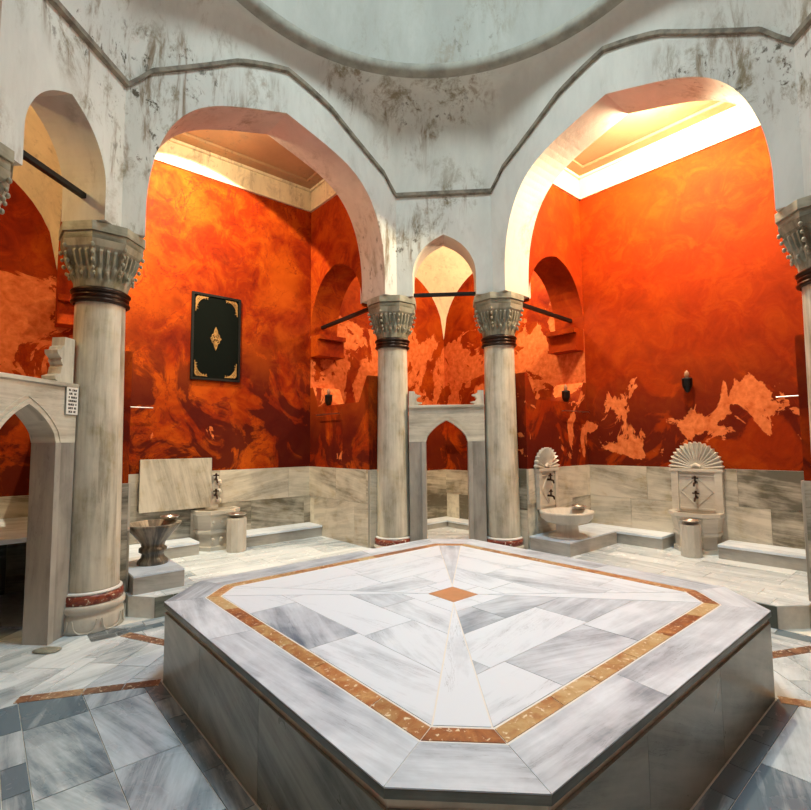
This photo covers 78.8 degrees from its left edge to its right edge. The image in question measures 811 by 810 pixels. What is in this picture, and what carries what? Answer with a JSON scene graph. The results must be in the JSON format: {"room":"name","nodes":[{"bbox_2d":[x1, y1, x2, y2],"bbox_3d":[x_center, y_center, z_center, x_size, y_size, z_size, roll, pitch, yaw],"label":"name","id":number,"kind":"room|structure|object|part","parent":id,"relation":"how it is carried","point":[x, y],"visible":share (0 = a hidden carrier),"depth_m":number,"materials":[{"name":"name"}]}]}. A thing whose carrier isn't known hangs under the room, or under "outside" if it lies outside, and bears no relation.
{"room":"spa","nodes":[
{"label":"spa","id":0,"kind":"room"},
{"bbox_2d":[0,0,1,30],"bbox_3d":[-1.739,-3.006,1.827,0.490,2.600,3.100,3,-6,-41],"label":"wall","id":1,"kind":"structure","parent":0,"point":[0,0],"depth_m":2.93,"materials":[{"name":"paint"}]},
{"bbox_2d":[12,105,62,266],"bbox_3d":[-4.003,-2.462,3.844,2.410,1.687,2.410,3,-6,-41],"label":"ceiling","id":2,"kind":"structure","parent":0,"point":[44,192],"depth_m":5.27,"materials":[{"name":"paint"}]},
{"bbox_2d":[0,0,125,225],"bbox_3d":[-2.708,-2.850,3.776,0.380,2.600,1.216,-1,-4,4],"label":"wall","id":3,"kind":"structure","parent":0,"point":[45,65],"depth_m":3.82,"materials":[{"name":"paint"}]},
{"bbox_2d":[23,150,85,198],"bbox_3d":[-2.698,-1.763,3.695,0.044,0.044,0.860,-1,-4,4],"label":"bar","id":4,"kind":"object","parent":3,"relation":"attached to","point":[27,157],"visible":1,"depth_m":3.75,"materials":[{"name":"black metal"}]},
{"bbox_2d":[47,0,810,197],"bbox_3d":[0.269,-3.377,3.592,4.820,0.977,4.820,3,-6,-41],"label":"trim","id":5,"kind":"structure","parent":3,"relation":"attached to","point":[59,7],"depth_m":4.94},
{"bbox_2d":[55,210,132,482],"bbox_3d":[-3.203,-1.046,5.034,0.470,5.900,1.480,3,-6,-41],"label":"wall","id":6,"kind":"structure","parent":0,"point":[64,310],"depth_m":5.28,"materials":[{"name":"paint"}]},
{"bbox_2d":[120,483,128,602],"bbox_3d":[-2.690,1.275,4.289,0.470,1.150,0.022,3,-6,-41],"label":"baseboard","id":7,"kind":"structure","parent":6,"relation":"attached to","point":[125,486],"depth_m":4.43,"materials":[{"name":"stone"}]},
{"bbox_2d":[125,483,130,591],"bbox_3d":[-2.991,1.242,5.019,0.022,0.970,1.490,3,-6,-41],"label":"baseboard","id":8,"kind":"structure","parent":6,"relation":"attached to","point":[129,489],"depth_m":4.46,"materials":[{"name":"stone"}]},
{"bbox_2d":[0,160,445,496],"bbox_3d":[-2.558,-0.926,6.726,8.980,5.900,0.252,3,-6,-41],"label":"wall","id":9,"kind":"structure","parent":0,"point":[203,234],"depth_m":6.58,"materials":[{"name":"orange paint"}]},
{"bbox_2d":[0,495,28,594],"bbox_3d":[-4.746,1.393,4.463,2.410,0.980,0.022,3,-6,-41],"label":"baseboard","id":10,"kind":"structure","parent":9,"relation":"attached to","point":[12,556],"depth_m":5.06,"materials":[{"name":"stone"}]},
{"bbox_2d":[138,458,211,512],"bbox_3d":[-2.823,0.973,6.068,0.830,0.620,0.100,3,-6,-41],"label":"wall panel","id":11,"kind":"object","parent":9,"relation":"attached to","point":[164,484],"visible":1,"depth_m":6.01,"materials":[{"name":"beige marble"}]},
{"bbox_2d":[190,291,240,382],"bbox_3d":[-2.515,-0.893,6.565,0.650,1.150,0.041,3,-6,-41],"label":"ornamental panel","id":12,"kind":"object","parent":9,"relation":"attached to","point":[215,346],"visible":1,"depth_m":6.55,"materials":[{"name":"black fabric"}]},
{"bbox_2d":[128,466,309,544],"bbox_3d":[-2.448,1.344,6.452,2.720,0.970,0.022,3,-6,-41],"label":"wall paneling","id":13,"kind":"structure","parent":9,"relation":"attached to","point":[270,497],"depth_m":6.81,"materials":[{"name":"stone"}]},
{"bbox_2d":[155,138,336,212],"bbox_3d":[-2.035,-3.267,6.266,2.740,0.350,1.440,3,-6,-41],"label":"trim","id":14,"kind":"structure","parent":9,"relation":"attached to","point":[175,153],"depth_m":6.94,"materials":[{"name":"white paint"}]},
{"bbox_2d":[427,469,446,518],"bbox_3d":[-0.146,1.645,8.415,2.410,0.980,0.022,3,-6,-41],"label":"baseboard","id":15,"kind":"structure","parent":9,"relation":"attached to","point":[436,479],"depth_m":9.02,"materials":[{"name":"stone"}]},
{"bbox_2d":[173,130,322,188],"bbox_3d":[-2.034,-3.504,6.280,2.720,0.135,1.430,3,-6,-41],"label":"ceiling","id":16,"kind":"structure","parent":0,"point":[261,152],"depth_m":6.69,"materials":[{"name":"beige paint"}]},
{"bbox_2d":[125,536,371,618],"bbox_3d":[-1.852,1.860,5.726,2.720,0.181,1.832,3,-6,-41],"label":"floor","id":17,"kind":"structure","parent":0,"point":[205,565],"depth_m":5.56,"materials":[{"name":"stone"}]},
{"bbox_2d":[128,549,184,594],"bbox_3d":[-2.624,1.635,4.927,0.430,0.165,1.220,3,-6,-41],"label":"marble step","id":18,"kind":"structure","parent":17,"relation":"on","point":[141,580],"depth_m":4.50,"materials":[{"name":"white stone"}]},
{"bbox_2d":[129,519,181,566],"bbox_3d":[-2.472,1.351,4.830,0.506,0.385,0.506,3,-6,-41],"label":"basin","id":19,"kind":"object","parent":18,"relation":"on","point":[152,535],"visible":0.97,"depth_m":4.73,"materials":[{"name":"stone"}]},
{"bbox_2d":[160,514,179,519],"bbox_3d":[-2.397,1.147,5.018,0.180,0.045,0.180,-1,-4,4],"label":"metal bowl","id":20,"kind":"object","parent":19,"relation":"on","point":[170,516],"visible":1,"depth_m":5.00,"materials":[{"name":"silver metal"}]},
{"bbox_2d":[129,537,198,558],"bbox_3d":[-2.955,1.702,5.718,0.975,0.155,0.375,3,-6,-41],"label":"bench","id":21,"kind":"object","parent":17,"relation":"on","point":[182,547],"visible":0.46,"depth_m":5.80,"materials":[{"name":"white stone"}]},
{"bbox_3d":[-2.955,1.640,5.723,0.975,0.030,0.375,3,-6,-41],"label":"seat","id":22,"kind":"part","parent":21,"relation":"part of","materials":[{"name":"stone"}]},
{"bbox_2d":[190,473,239,551],"bbox_3d":[-2.388,1.343,6.275,0.560,0.944,0.365,3,-6,-41],"label":"fountain","id":23,"kind":"object","parent":17,"relation":"on","point":[208,526],"visible":0.86,"depth_m":6.14,"materials":[{"name":"stone"}]},
{"bbox_3d":[-2.490,1.119,6.389,0.215,0.450,0.090,3,-6,-41],"label":"plate","id":24,"kind":"part","parent":23,"relation":"part of","materials":[{"name":"stone"}]},
{"bbox_2d":[190,506,239,551],"bbox_3d":[-2.378,1.569,6.249,0.560,0.490,0.340,3,-6,-41],"label":"basin","id":25,"kind":"object","parent":23,"relation":"in","point":[208,526],"depth_m":6.12,"materials":[{"name":"stone"}]},
{"bbox_2d":[213,489,218,498],"bbox_3d":[-2.437,1.142,6.345,0.086,0.130,0.086,-1,-4,4],"label":"tap","id":26,"kind":"object","parent":23,"relation":"on","point":[215,491],"depth_m":6.36,"materials":[{"name":"brown metal"}]},
{"bbox_2d":[226,516,246,552],"bbox_3d":[-2.088,1.595,6.095,0.235,0.410,0.238,-1,-4,4],"label":"stand","id":27,"kind":"object","parent":17,"relation":"on","point":[236,530],"visible":0.93,"depth_m":6.00,"materials":[{"name":"white stone"}]},
{"bbox_2d":[226,512,246,517],"bbox_3d":[-2.091,1.364,6.112,0.244,0.050,0.244,-1,-4,4],"label":"metal bowl","id":28,"kind":"object","parent":27,"relation":"on","point":[231,514],"visible":1,"depth_m":6.06,"materials":[{"name":"silver metal"}]},
{"bbox_2d":[246,522,321,546],"bbox_3d":[-1.723,1.770,6.776,1.115,0.155,0.375,3,-6,-41],"label":"bench","id":29,"kind":"object","parent":17,"relation":"on","point":[276,534],"visible":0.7,"depth_m":6.67,"materials":[{"name":"white stone"}]},
{"bbox_3d":[-1.724,1.708,6.781,1.115,0.030,0.375,3,-6,-41],"label":"seat","id":30,"kind":"part","parent":29,"relation":"part of","materials":[{"name":"stone"}]},
{"bbox_2d":[121,65,396,301],"bbox_3d":[-1.459,-2.728,5.561,3.100,2.600,0.490,3,-6,-41],"label":"wall","id":31,"kind":"structure","parent":0,"point":[159,108],"depth_m":5.36,"materials":[{"name":"paint"}]},
{"bbox_2d":[310,195,410,469],"bbox_3d":[-0.592,-0.927,6.969,0.578,5.900,1.949,3,-6,-41],"label":"wall","id":32,"kind":"structure","parent":0,"point":[347,439],"depth_m":7.15,"materials":[{"name":"orange paint"}]},
{"bbox_2d":[325,388,332,405],"bbox_3d":[-1.148,-0.109,7.366,0.124,0.279,0.124,3,-6,-41],"label":"lantern","id":33,"kind":"object","parent":32,"relation":"on","point":[328,397],"visible":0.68,"depth_m":7.32,"materials":[{"name":"black metal"}]},
{"bbox_2d":[309,466,369,547],"bbox_3d":[-0.947,1.354,6.776,0.022,0.970,1.490,3,-6,-41],"label":"wall paneling","id":34,"kind":"structure","parent":32,"relation":"attached to","point":[339,497],"depth_m":6.66,"materials":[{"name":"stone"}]},
{"bbox_2d":[321,307,367,329],"bbox_3d":[-0.864,-1.260,7.170,0.048,0.088,1.328,3,-6,-41],"label":"bar","id":35,"kind":"object","parent":32,"relation":"attached to","point":[365,310],"visible":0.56,"depth_m":7.15,"materials":[{"name":"black metal"}]},
{"bbox_2d":[369,470,377,548],"bbox_3d":[-0.273,1.407,6.366,0.470,1.150,0.023,3,-6,-41],"label":"baseboard","id":36,"kind":"structure","parent":32,"relation":"attached to","point":[372,473],"depth_m":6.25,"materials":[{"name":"stone"}]},
{"bbox_2d":[0,527,810,809],"bbox_3d":[0.317,1.739,3.209,14.000,0.006,14.000,-1,-4,4],"label":"floor","id":37,"kind":"structure","parent":0,"point":[137,748],"depth_m":2.50,"materials":[{"name":"stone"}]},
{"bbox_2d":[0,142,14,214],"bbox_3d":[-2.761,0.068,2.870,0.624,3.345,0.624,-1,-4,4],"label":"marble column","id":38,"kind":"structure","parent":37,"relation":"on","point":[6,154],"depth_m":3.06,"materials":[{"name":"white stone"}]},
{"bbox_2d":[0,517,27,544],"bbox_3d":[-4.257,1.455,3.889,2.350,0.760,1.460,3,-6,-41],"label":"marble table","id":39,"kind":"object","parent":37,"relation":"on","point":[12,530],"visible":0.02,"depth_m":4.31,"materials":[{"name":"beige stone"}]},
{"bbox_2d":[0,337,78,645],"bbox_3d":[-2.815,0.607,3.528,0.220,2.370,0.950,-1,-4,4],"label":"doorway","id":40,"kind":"structure","parent":37,"relation":"on","point":[39,403],"depth_m":3.78,"materials":[{"name":"white stone"}]},
{"bbox_3d":[-2.820,0.096,3.566,0.204,0.355,0.674,-1,-4,4],"label":"arch moulding","id":41,"kind":"part","parent":40,"relation":"part of","materials":[{"name":"stone"}]},
{"bbox_3d":[-2.821,0.041,3.570,0.180,0.465,0.950,-1,-4,4],"label":"arch panel","id":42,"kind":"part","parent":40,"relation":"part of","materials":[{"name":"stone"}]},
{"bbox_3d":[-2.823,-0.187,3.587,0.220,0.032,0.950,-1,-4,4],"label":"cornice","id":43,"kind":"part","parent":40,"relation":"part of","materials":[{"name":"stone"}]},
{"bbox_2d":[65,387,78,414],"bbox_3d":[-2.688,-0.035,3.978,0.010,0.225,0.124,-1,-4,4],"label":"sign","id":44,"kind":"object","parent":40,"relation":"attached to","point":[71,392],"visible":1,"depth_m":3.97,"materials":[{"name":"white ceramic"}]},
{"bbox_2d":[32,646,61,653],"bbox_3d":[-2.612,1.785,3.596,0.200,0.011,0.121,-1,-4,4],"label":"drain cover","id":45,"kind":"object","parent":37,"relation":"on","point":[48,649],"visible":1,"depth_m":3.59,"materials":[{"name":"stone"}]},
{"bbox_2d":[13,679,160,703],"bbox_3d":[-1.917,1.743,3.003,0.768,0.008,0.084,1,-4,-15],"label":"trim","id":46,"kind":"structure","parent":37,"relation":"on","point":[69,693],"depth_m":2.99,"materials":[{"name":"brown stone"}]},
{"bbox_2d":[58,220,145,635],"bbox_3d":[-2.659,0.170,4.242,0.624,3.345,0.624,-1,-4,4],"label":"marble column","id":47,"kind":"structure","parent":37,"relation":"on","point":[102,260],"depth_m":4.10,"materials":[{"name":"white stone"}]},
{"bbox_2d":[121,632,163,645],"bbox_3d":[-1.862,1.798,3.741,0.768,0.008,0.084,-2,-5,24],"label":"trim","id":48,"kind":"structure","parent":37,"relation":"on","point":[130,635],"depth_m":3.80,"materials":[{"name":"brown stone"}]},
{"bbox_2d":[367,295,415,547],"bbox_3d":[-0.161,0.307,6.388,0.624,3.345,0.624,-1,-4,4],"label":"marble column","id":49,"kind":"structure","parent":37,"relation":"on","point":[391,316],"depth_m":6.23,"materials":[{"name":"white stone"}]},
{"bbox_2d":[427,516,459,529],"bbox_3d":[0.105,2.069,8.357,2.010,0.120,0.335,3,-6,-41],"label":"bench","id":50,"kind":"object","parent":37,"relation":"on","point":[433,523],"visible":0.33,"depth_m":8.63,"materials":[{"name":"white stone"}]},
{"bbox_3d":[0.105,2.024,8.360,2.010,0.030,0.335,3,-6,-41],"label":"seat","id":51,"kind":"part","parent":50,"relation":"part of","materials":[{"name":"stone"}]},
{"bbox_2d":[409,390,486,541],"bbox_3d":[0.529,0.892,6.252,0.950,2.146,0.220,-1,-4,4],"label":"doorway","id":52,"kind":"structure","parent":37,"relation":"on","point":[469,418],"depth_m":6.18,"materials":[{"name":"white stone"}]},
{"bbox_3d":[0.521,0.021,6.317,0.950,0.032,0.220,-1,-4,4],"label":"cornice","id":53,"kind":"part","parent":52,"relation":"part of","materials":[{"name":"stone"}]},
{"bbox_3d":[0.523,0.241,6.301,0.950,0.450,0.180,-1,-4,4],"label":"arch panel","id":54,"kind":"part","parent":52,"relation":"part of","materials":[{"name":"stone"}]},
{"bbox_3d":[0.524,0.294,6.297,0.674,0.345,0.204,-1,-4,4],"label":"arch moulding","id":55,"kind":"part","parent":52,"relation":"part of","materials":[{"name":"stone"}]},
{"bbox_2d":[448,518,468,529],"bbox_3d":[1.407,2.040,8.137,0.335,0.120,1.660,3,-6,-41],"label":"bench","id":56,"kind":"object","parent":37,"relation":"on","point":[460,523],"visible":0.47,"depth_m":8.52,"materials":[{"name":"white stone"}]},
{"bbox_3d":[1.407,1.995,8.140,0.335,0.030,1.660,3,-6,-41],"label":"seat","id":57,"kind":"part","parent":56,"relation":"part of","materials":[{"name":"stone"}]},
{"bbox_2d":[163,539,774,809],"bbox_3d":[0.315,1.492,3.227,2.942,0.500,2.942,3,-6,-41],"label":"platform","id":58,"kind":"object","parent":37,"relation":"on","point":[425,674],"visible":1,"depth_m":2.22,"materials":[{"name":"marble"},{"name":"grout"}]},
{"bbox_2d":[473,291,524,548],"bbox_3d":[1.215,0.286,6.286,0.624,3.345,0.624,-1,-4,4],"label":"marble column","id":59,"kind":"structure","parent":37,"relation":"on","point":[497,314],"depth_m":6.13,"materials":[{"name":"white stone"}]},
{"bbox_2d":[772,646,810,657],"bbox_3d":[2.552,1.731,3.415,0.768,0.008,0.084,1,-4,-15],"label":"trim","id":60,"kind":"structure","parent":37,"relation":"on","point":[806,649],"depth_m":3.46,"materials":[{"name":"brown stone"}]},
{"bbox_2d":[775,195,810,441],"bbox_3d":[3.364,0.079,3.797,0.624,3.345,0.624,-1,-4,4],"label":"marble column","id":61,"kind":"structure","parent":37,"relation":"on","point":[793,221],"depth_m":3.89,"materials":[{"name":"white stone"}]},
{"bbox_2d":[777,696,810,707],"bbox_3d":[2.496,1.677,2.677,0.768,0.008,0.084,-2,-5,24],"label":"trim","id":62,"kind":"structure","parent":37,"relation":"on","point":[786,700],"depth_m":2.80,"materials":[{"name":"stone"}]},
{"bbox_2d":[261,0,597,63],"bbox_3d":[0.251,-5.218,3.730,4.360,2.139,4.360,-1,-4,4],"label":"ceiling","id":63,"kind":"structure","parent":0,"point":[405,31],"depth_m":5.70,"materials":[{"name":"white paint"}]},
{"bbox_2d":[59,0,810,192],"bbox_3d":[0.267,-3.514,3.602,4.820,1.180,4.820,3,-6,-41],"label":"ceiling","id":64,"kind":"structure","parent":0,"point":[449,133],"depth_m":5.61,"materials":[{"name":"paint"}]},
{"bbox_2d":[237,0,623,78],"bbox_3d":[0.261,-4.137,3.649,4.520,0.130,4.520,-1,-4,4],"label":"trim","id":65,"kind":"structure","parent":64,"relation":"attached to","point":[259,9],"depth_m":5.52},
{"bbox_2d":[415,246,471,337],"bbox_3d":[0.597,-2.210,7.797,2.410,1.687,2.410,3,-6,-41],"label":"ceiling","id":66,"kind":"structure","parent":0,"point":[443,270],"depth_m":9.05,"materials":[{"name":"beige paint"}]},
{"bbox_2d":[396,194,492,297],"bbox_3d":[0.496,-2.675,6.529,1.216,2.600,0.380,-1,-4,4],"label":"wall","id":67,"kind":"structure","parent":0,"point":[461,224],"depth_m":6.31,"materials":[{"name":"paint"}]},
{"bbox_2d":[414,292,475,297],"bbox_3d":[0.505,-1.431,6.396,0.860,0.044,0.044,-1,-4,4],"label":"bar","id":68,"kind":"object","parent":67,"relation":"attached to","point":[446,294],"visible":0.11,"depth_m":6.38,"materials":[{"name":"black metal"}]},
{"bbox_2d":[479,185,588,468],"bbox_3d":[1.688,-0.961,6.800,1.949,5.900,0.578,3,-6,-41],"label":"wall","id":69,"kind":"structure","parent":0,"point":[555,247],"depth_m":6.94,"materials":[{"name":"orange paint"}]},
{"bbox_2d":[518,469,528,548],"bbox_3d":[1.355,1.383,6.246,0.022,1.150,0.470,3,-6,-41],"label":"baseboard","id":70,"kind":"structure","parent":69,"relation":"attached to","point":[523,493],"depth_m":6.11,"materials":[{"name":"stone"}]},
{"bbox_2d":[523,303,571,322],"bbox_3d":[1.977,-1.303,6.960,1.328,0.088,0.048,3,-6,-41],"label":"bar","id":71,"kind":"object","parent":69,"relation":"attached to","point":[527,306],"visible":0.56,"depth_m":6.95,"materials":[{"name":"black metal"}]},
{"bbox_2d":[527,465,591,548],"bbox_3d":[2.080,1.308,6.553,1.490,0.970,0.022,3,-6,-41],"label":"baseboard","id":72,"kind":"structure","parent":69,"relation":"attached to","point":[573,481],"depth_m":6.60,"materials":[{"name":"stone"}]},
{"bbox_2d":[561,384,569,401],"bbox_3d":[2.306,-0.162,7.097,0.124,0.279,0.124,3,-6,-41],"label":"lantern","id":73,"kind":"object","parent":69,"relation":"on","point":[565,393],"visible":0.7,"depth_m":7.06,"materials":[{"name":"black metal"}]},
{"bbox_2d":[444,127,803,470],"bbox_3d":[2.576,-0.920,7.453,0.251,5.900,5.850,3,-6,-41],"label":"wall","id":74,"kind":"structure","parent":0,"point":[684,264],"depth_m":6.26,"materials":[{"name":"orange paint"}]},
{"bbox_2d":[446,469,468,519],"bbox_3d":[1.538,1.619,8.291,0.022,0.980,2.410,3,-6,-41],"label":"baseboard","id":75,"kind":"structure","parent":74,"relation":"attached to","point":[456,480],"depth_m":8.98,"materials":[{"name":"stone"}]},
{"bbox_2d":[552,105,760,200],"bbox_3d":[2.942,-3.342,5.899,1.440,0.350,2.740,3,-6,-41],"label":"trim","id":76,"kind":"structure","parent":74,"relation":"attached to","point":[735,121],"depth_m":6.47,"materials":[{"name":"white paint"}]},
{"bbox_2d":[681,370,692,392],"bbox_3d":[3.470,-0.289,6.074,0.140,0.278,0.124,3,-6,-41],"label":"wall lantern","id":77,"kind":"object","parent":74,"relation":"attached to","point":[687,383],"visible":1,"depth_m":6.03,"materials":[{"name":"black metal"}]},
{"bbox_2d":[590,465,804,548],"bbox_3d":[3.516,1.254,6.012,0.022,0.970,2.720,3,-6,-41],"label":"wall paneling","id":78,"kind":"structure","parent":74,"relation":"attached to","point":[762,506],"depth_m":5.71,"materials":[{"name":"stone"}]},
{"bbox_2d":[776,395,797,397],"bbox_3d":[4.215,-0.099,5.245,0.081,0.014,0.440,3,-6,-41],"label":"towel bar","id":79,"kind":"object","parent":74,"relation":"attached to","point":[791,395],"visible":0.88,"depth_m":5.31,"materials":[{"name":"silver metal"}]},
{"bbox_2d":[491,34,804,296],"bbox_3d":[2.285,-2.785,5.285,0.490,2.600,3.100,3,-6,-41],"label":"arch","id":80,"kind":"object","parent":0,"point":[756,73],"depth_m":4.96,"materials":[{"name":"paint"}]},
{"bbox_2d":[566,101,735,175],"bbox_3d":[2.937,-3.579,5.913,1.430,0.135,2.720,3,-6,-41],"label":"ceiling","id":81,"kind":"structure","parent":0,"point":[635,131],"depth_m":6.29,"materials":[{"name":"beige paint"}]},
{"bbox_2d":[528,543,810,629],"bbox_3d":[2.836,1.789,5.380,1.832,0.181,2.720,3,-6,-41],"label":"floor","id":82,"kind":"structure","parent":0,"point":[782,591],"depth_m":4.82,"materials":[{"name":"stone"}]},
{"bbox_2d":[529,525,616,556],"bbox_3d":[2.105,1.682,6.154,1.100,0.165,0.550,3,-6,-41],"label":"marble step","id":83,"kind":"structure","parent":82,"relation":"on","point":[598,538],"depth_m":5.89,"materials":[{"name":"white stone"}]},
{"bbox_2d":[534,447,594,539],"bbox_3d":[1.936,1.054,6.006,0.660,1.069,0.641,3,-6,-41],"label":"fountain","id":84,"kind":"object","parent":83,"relation":"on","point":[567,520],"visible":1,"depth_m":6.15,"materials":[{"name":"stone"}]},
{"bbox_3d":[1.809,1.058,6.277,0.440,0.504,0.065,3,-6,-41],"label":"plate","id":85,"kind":"part","parent":84,"relation":"part of","materials":[{"name":"stone"}]},
{"bbox_2d":[547,489,554,499],"bbox_3d":[1.842,1.128,6.235,0.086,0.130,0.086,-1,-4,4],"label":"tap","id":86,"kind":"object","parent":84,"relation":"on","point":[549,491],"depth_m":6.25,"materials":[{"name":"brown metal"}]},
{"bbox_2d":[547,473,554,483],"bbox_3d":[1.840,0.928,6.250,0.086,0.130,0.086,-1,-4,4],"label":"tap","id":87,"kind":"object","parent":84,"relation":"on","point":[549,479],"depth_m":6.27,"materials":[{"name":"brown metal"}]},
{"bbox_2d":[539,507,594,539],"bbox_3d":[1.953,1.433,5.963,0.660,0.305,0.602,3,-6,-41],"label":"basin","id":88,"kind":"object","parent":84,"relation":"in","point":[567,520],"depth_m":5.82,"materials":[{"name":"stone"}]},
{"bbox_2d":[571,504,585,508],"bbox_3d":[2.146,1.266,6.117,0.180,0.045,0.180,-1,-4,4],"label":"metal bowl","id":89,"kind":"object","parent":84,"relation":"on","point":[576,506],"visible":1,"depth_m":6.07,"materials":[{"name":"silver metal"}]},
{"bbox_2d":[579,523,674,549],"bbox_3d":[2.855,1.701,6.443,0.375,0.155,1.100,3,-6,-41],"label":"bench","id":90,"kind":"object","parent":82,"relation":"on","point":[653,539],"visible":0.68,"depth_m":6.15,"materials":[{"name":"white stone"}]},
{"bbox_3d":[2.854,1.639,6.448,0.375,0.030,1.100,3,-6,-41],"label":"seat","id":91,"kind":"part","parent":90,"relation":"part of","materials":[{"name":"stone"}]},
{"bbox_2d":[679,523,701,558],"bbox_3d":[3.227,1.530,5.580,0.206,0.360,0.209,-1,-4,4],"label":"stand","id":92,"kind":"object","parent":82,"relation":"on","point":[690,535],"visible":0.94,"depth_m":5.50,"materials":[{"name":"beige stone"}]},
{"bbox_2d":[679,518,700,524],"bbox_3d":[3.224,1.325,5.595,0.212,0.050,0.212,-1,-4,4],"label":"metal bowl","id":93,"kind":"object","parent":92,"relation":"on","point":[691,521],"visible":1,"depth_m":5.58,"materials":[{"name":"silver metal"}]},
{"bbox_2d":[668,442,726,554],"bbox_3d":[3.413,1.083,5.858,0.340,1.290,0.598,3,-6,-41],"label":"fountain","id":94,"kind":"object","parent":82,"relation":"on","point":[698,493],"visible":0.94,"depth_m":5.89,"materials":[{"name":"stone"}]},
{"bbox_2d":[691,476,697,486],"bbox_3d":[3.479,0.914,5.929,0.086,0.130,0.086,-1,-4,4],"label":"tap","id":95,"kind":"object","parent":94,"relation":"on","point":[694,479],"depth_m":5.95,"materials":[{"name":"brown metal"}]},
{"bbox_2d":[692,491,698,501],"bbox_3d":[3.481,1.093,5.915,0.086,0.130,0.086,-1,-4,4],"label":"tap","id":96,"kind":"object","parent":94,"relation":"on","point":[695,494],"depth_m":5.93,"materials":[{"name":"brown metal"}]},
{"bbox_2d":[668,509,726,554],"bbox_3d":[3.417,1.497,5.827,0.340,0.460,0.560,3,-6,-41],"label":"basin","id":97,"kind":"object","parent":94,"relation":"in","point":[712,523],"depth_m":5.68,"materials":[{"name":"stone"}]},
{"bbox_3d":[3.517,1.032,5.952,0.065,0.524,0.594,3,-6,-41],"label":"plate","id":98,"kind":"part","parent":94,"relation":"part of","materials":[{"name":"stone"}]},
{"bbox_2d":[718,540,806,571],"bbox_3d":[3.918,1.599,5.212,0.375,0.155,0.980,3,-6,-41],"label":"bench","id":99,"kind":"object","parent":82,"relation":"on","point":[754,553],"visible":1,"depth_m":5.19,"materials":[{"name":"white stone"}]},
{"bbox_3d":[3.918,1.537,5.217,0.375,0.030,0.980,3,-6,-41],"label":"seat","id":100,"kind":"part","parent":99,"relation":"part of","materials":[{"name":"stone"}]},
{"bbox_2d":[794,26,810,196],"bbox_3d":[3.255,-2.940,3.336,0.380,2.600,1.216,-1,-4,4],"label":"wall","id":101,"kind":"structure","parent":0,"point":[802,47],"depth_m":3.84,"materials":[{"name":"paint"}]},
{"bbox_2d":[794,335,810,480],"bbox_3d":[3.982,-1.155,4.503,1.480,5.900,0.470,3,-6,-41],"label":"wall","id":102,"kind":"structure","parent":0,"point":[799,339],"depth_m":4.09,"materials":[{"name":"orange paint"}]},
{"bbox_2d":[801,480,810,600],"bbox_3d":[3.840,1.139,4.515,1.490,0.970,0.022,3,-6,-41],"label":"baseboard","id":103,"kind":"structure","parent":102,"relation":"attached to","point":[802,481],"depth_m":4.03,"materials":[{"name":"stone"}]},
{"bbox_2d":[804,481,810,576],"bbox_3d":[3.436,1.182,3.837,0.023,1.150,0.470,3,-6,-41],"label":"baseboard","id":104,"kind":"structure","parent":102,"relation":"attached to","point":[807,484],"depth_m":4.02,"materials":[{"name":"stone"}]}
]}

